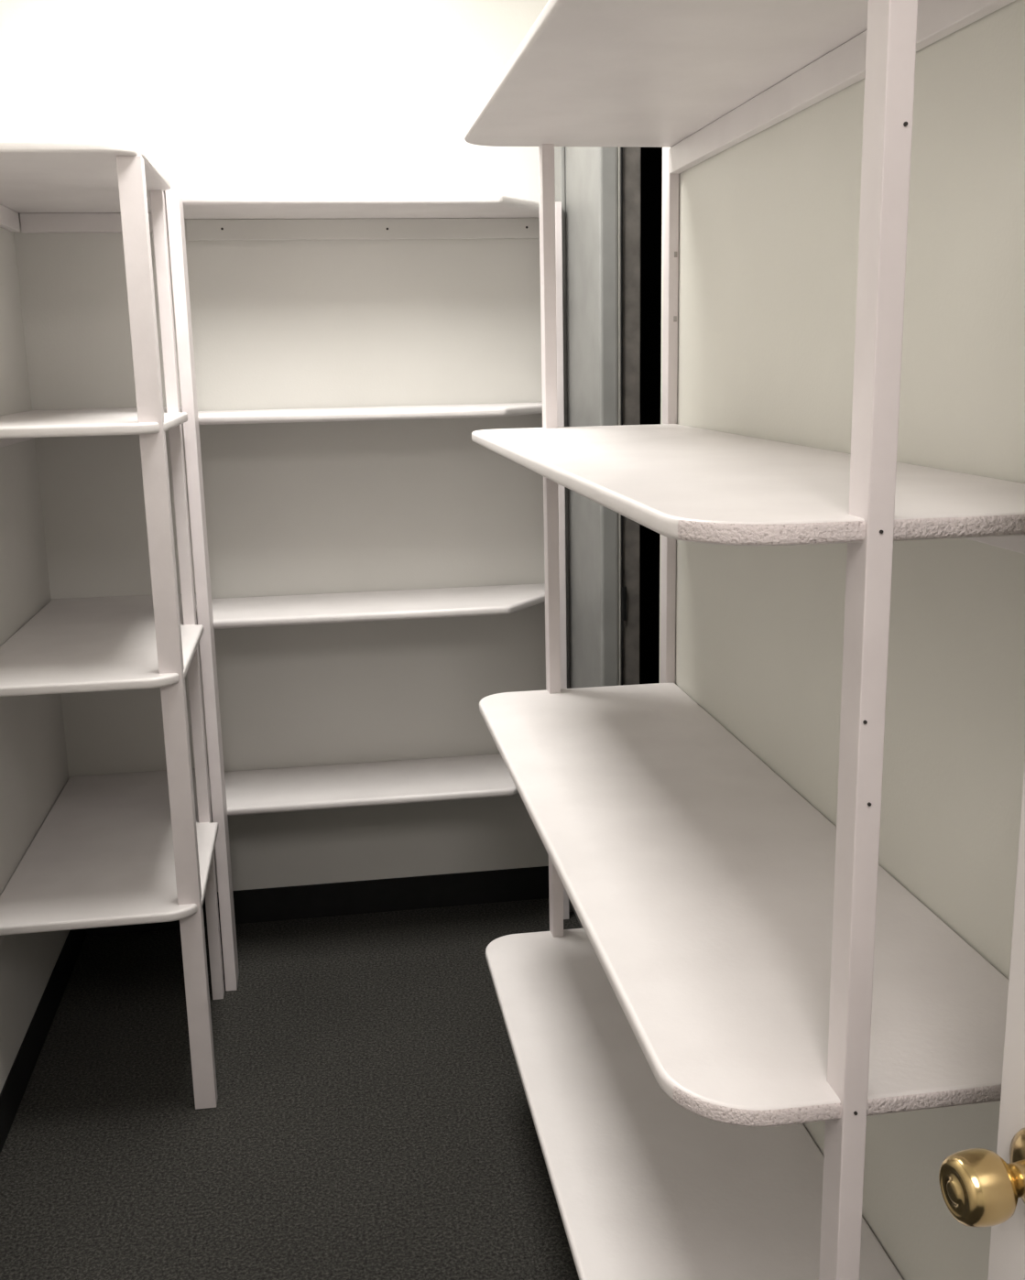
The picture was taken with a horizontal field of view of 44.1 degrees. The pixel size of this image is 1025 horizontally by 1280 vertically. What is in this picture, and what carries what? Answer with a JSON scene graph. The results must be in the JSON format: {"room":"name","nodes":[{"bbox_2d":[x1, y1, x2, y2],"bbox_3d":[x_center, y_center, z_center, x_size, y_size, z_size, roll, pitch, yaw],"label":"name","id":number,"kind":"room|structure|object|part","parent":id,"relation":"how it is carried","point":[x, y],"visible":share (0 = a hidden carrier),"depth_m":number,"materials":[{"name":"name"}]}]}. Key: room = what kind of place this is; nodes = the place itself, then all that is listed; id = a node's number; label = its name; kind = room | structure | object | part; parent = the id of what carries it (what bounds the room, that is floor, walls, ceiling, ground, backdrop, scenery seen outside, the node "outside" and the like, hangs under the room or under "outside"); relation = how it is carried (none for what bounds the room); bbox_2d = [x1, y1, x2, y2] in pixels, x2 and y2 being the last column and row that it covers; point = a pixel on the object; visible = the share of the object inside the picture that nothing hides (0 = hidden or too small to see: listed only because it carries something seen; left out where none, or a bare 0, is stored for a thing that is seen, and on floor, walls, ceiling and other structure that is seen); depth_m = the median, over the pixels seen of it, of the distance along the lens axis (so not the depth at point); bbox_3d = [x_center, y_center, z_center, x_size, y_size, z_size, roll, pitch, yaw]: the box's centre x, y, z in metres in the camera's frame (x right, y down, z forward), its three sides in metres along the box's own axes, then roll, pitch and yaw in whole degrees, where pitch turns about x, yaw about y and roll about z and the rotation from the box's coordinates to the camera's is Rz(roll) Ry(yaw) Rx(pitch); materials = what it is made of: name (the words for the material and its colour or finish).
{"room":"storage closet","nodes":[
{"label":"storage closet","id":0,"kind":"room"},
{"bbox_2d":[0,98,69,1093],"bbox_3d":[-0.809,0.107,0.465,0.100,2.620,5.698,-3,13,-8],"label":"wall","id":1,"kind":"structure","parent":0,"point":[34,772],"depth_m":2.88,"materials":[{"name":"paint"}]},
{"bbox_2d":[0,928,86,1153],"bbox_3d":[-0.733,1.335,0.747,0.004,0.098,5.498,-3,13,-8],"label":"baseboard","id":2,"kind":"structure","parent":1,"relation":"attached to","point":[16,1084],"depth_m":2.81,"materials":[{"name":"rubber"}]},
{"bbox_2d":[0,0,548,891],"bbox_3d":[-0.007,-0.551,3.346,2.388,2.620,0.100,-3,13,-8],"label":"wall","id":3,"kind":"structure","parent":0,"point":[225,97],"depth_m":3.19,"materials":[{"name":"paint"}]},
{"bbox_2d":[85,866,549,936],"bbox_3d":[-0.506,0.718,3.493,1.304,0.098,0.004,-3,13,-8],"label":"baseboard","id":4,"kind":"structure","parent":3,"relation":"attached to","point":[287,903],"depth_m":3.51,"materials":[{"name":"rubber"}]},
{"bbox_2d":[0,898,581,1279],"bbox_3d":[0.397,1.362,0.931,2.488,0.080,5.698,-3,13,-8],"label":"floor","id":5,"kind":"structure","parent":0,"point":[371,1119],"depth_m":2.55,"materials":[{"name":"carpet"}]},
{"bbox_2d":[0,140,224,1109],"bbox_3d":[-0.897,-0.029,2.790,0.412,1.878,0.922,-3,13,-8],"label":"shelving unit","id":6,"kind":"object","parent":5,"relation":"on","point":[113,850],"visible":0.93,"depth_m":2.57,"materials":[{"name":"paint"}]},
{"bbox_3d":[-0.654,0.057,2.426,0.043,1.858,0.038,-3,13,-8],"label":"post","id":7,"kind":"part","parent":6,"relation":"part of","materials":[{"name":"paint"}]},
{"bbox_3d":[-0.733,-0.041,2.872,0.026,1.858,0.038,-3,13,-8],"label":"post","id":8,"kind":"part","parent":6,"relation":"part of","materials":[{"name":"paint"}]},
{"bbox_2d":[164,188,569,991],"bbox_3d":[-0.302,-0.114,3.144,0.906,1.866,0.385,-3,13,-8],"label":"shelving unit","id":9,"kind":"object","parent":5,"relation":"on","point":[375,216],"visible":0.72,"depth_m":3.08,"materials":[{"name":"paint"}]},
{"bbox_3d":[-0.714,-0.060,2.938,0.027,1.866,0.092,-3,13,-8],"label":"post","id":10,"kind":"part","parent":9,"relation":"part of","materials":[{"name":"paint"}]},
{"bbox_3d":[0.126,-0.150,3.268,0.017,1.866,0.035,-3,13,-8],"label":"post","id":11,"kind":"part","parent":9,"relation":"part of","materials":[{"name":"paint"}]},
{"bbox_2d":[463,0,1024,1279],"bbox_3d":[0.229,0.169,1.785,0.400,1.884,1.466,-3,13,-8],"label":"shelving unit","id":12,"kind":"object","parent":5,"relation":"on","point":[743,969],"visible":1,"depth_m":1.53,"materials":[{"name":"paint"}]},
{"bbox_3d":[0.078,0.027,2.437,0.022,1.884,0.038,-3,13,-8],"label":"post","id":13,"kind":"part","parent":12,"relation":"part of","materials":[{"name":"paint"}]},
{"bbox_3d":[0.291,0.323,1.091,0.022,1.884,0.038,-3,13,-8],"label":"post","id":14,"kind":"part","parent":12,"relation":"part of","materials":[{"name":"paint"}]},
{"bbox_2d":[639,147,661,683],"bbox_3d":[0.783,-0.423,2.698,0.928,2.620,1.448,-3,13,-8],"label":"wall","id":15,"kind":"structure","parent":0,"point":[651,157],"depth_m":3.26,"materials":[{"name":"paint"}]},
{"bbox_2d":[618,0,1024,1279],"bbox_3d":[0.611,0.032,0.673,0.045,2.620,5.498,-3,13,-8],"label":"wall","id":16,"kind":"structure","parent":0,"point":[768,222],"depth_m":1.52,"materials":[{"name":"beige paint"}]},
{"bbox_2d":[553,146,572,911],"bbox_3d":[0.132,-0.311,3.310,0.012,2.160,0.102,-3,13,-8],"label":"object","id":17,"kind":"object","parent":16,"relation":"attached to","point":[558,151],"visible":0.25,"depth_m":3.16,"materials":[{"name":"grey paint"}]},
{"bbox_2d":[564,146,618,928],"bbox_3d":[0.188,-0.273,3.136,0.044,2.160,0.472,-3,13,-8],"label":"door frame","id":18,"kind":"structure","parent":16,"relation":"attached to","point":[591,172],"depth_m":2.94,"materials":[{"name":"grey paint"}]},
{"bbox_2d":[619,147,626,685],"bbox_3d":[0.255,-0.201,2.899,0.012,2.080,0.008,-3,13,-8],"label":"frame strike","id":19,"kind":"object","parent":16,"relation":"attached to","point":[623,589],"visible":0.61,"depth_m":2.81,"materials":[{"name":"metal"}]},
{"bbox_2d":[618,147,640,685],"bbox_3d":[0.270,-0.204,2.912,0.046,2.120,0.014,-3,13,-8],"label":"door frame","id":20,"kind":"object","parent":16,"relation":"attached to","point":[631,156],"visible":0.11,"depth_m":2.81,"materials":[{"name":"metal"}]},
{"bbox_2d":[987,761,1024,1279],"bbox_3d":[0.458,0.350,0.591,0.036,2.018,0.700,-4,13,-13],"label":"door slab","id":21,"kind":"structure","parent":16,"relation":"in","point":[1006,1250],"depth_m":0.91,"materials":[{"name":"paint"}]},
{"bbox_2d":[938,1148,1024,1226],"bbox_3d":[0.332,0.378,0.876,0.063,0.050,0.050,-3,13,-8],"label":"door knob","id":22,"kind":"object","parent":21,"relation":"attached to","point":[978,1187],"depth_m":0.86,"materials":[{"name":"gold metal"}]},
{"bbox_2d":[1008,1127,1024,1204],"bbox_3d":[0.367,0.375,0.885,0.012,0.064,0.064,-4,13,-13],"label":"rosette","id":23,"kind":"object","parent":21,"relation":"attached to","point":[1016,1148],"visible":0.61,"depth_m":0.90,"materials":[{"name":"gold metal"}]}
]}

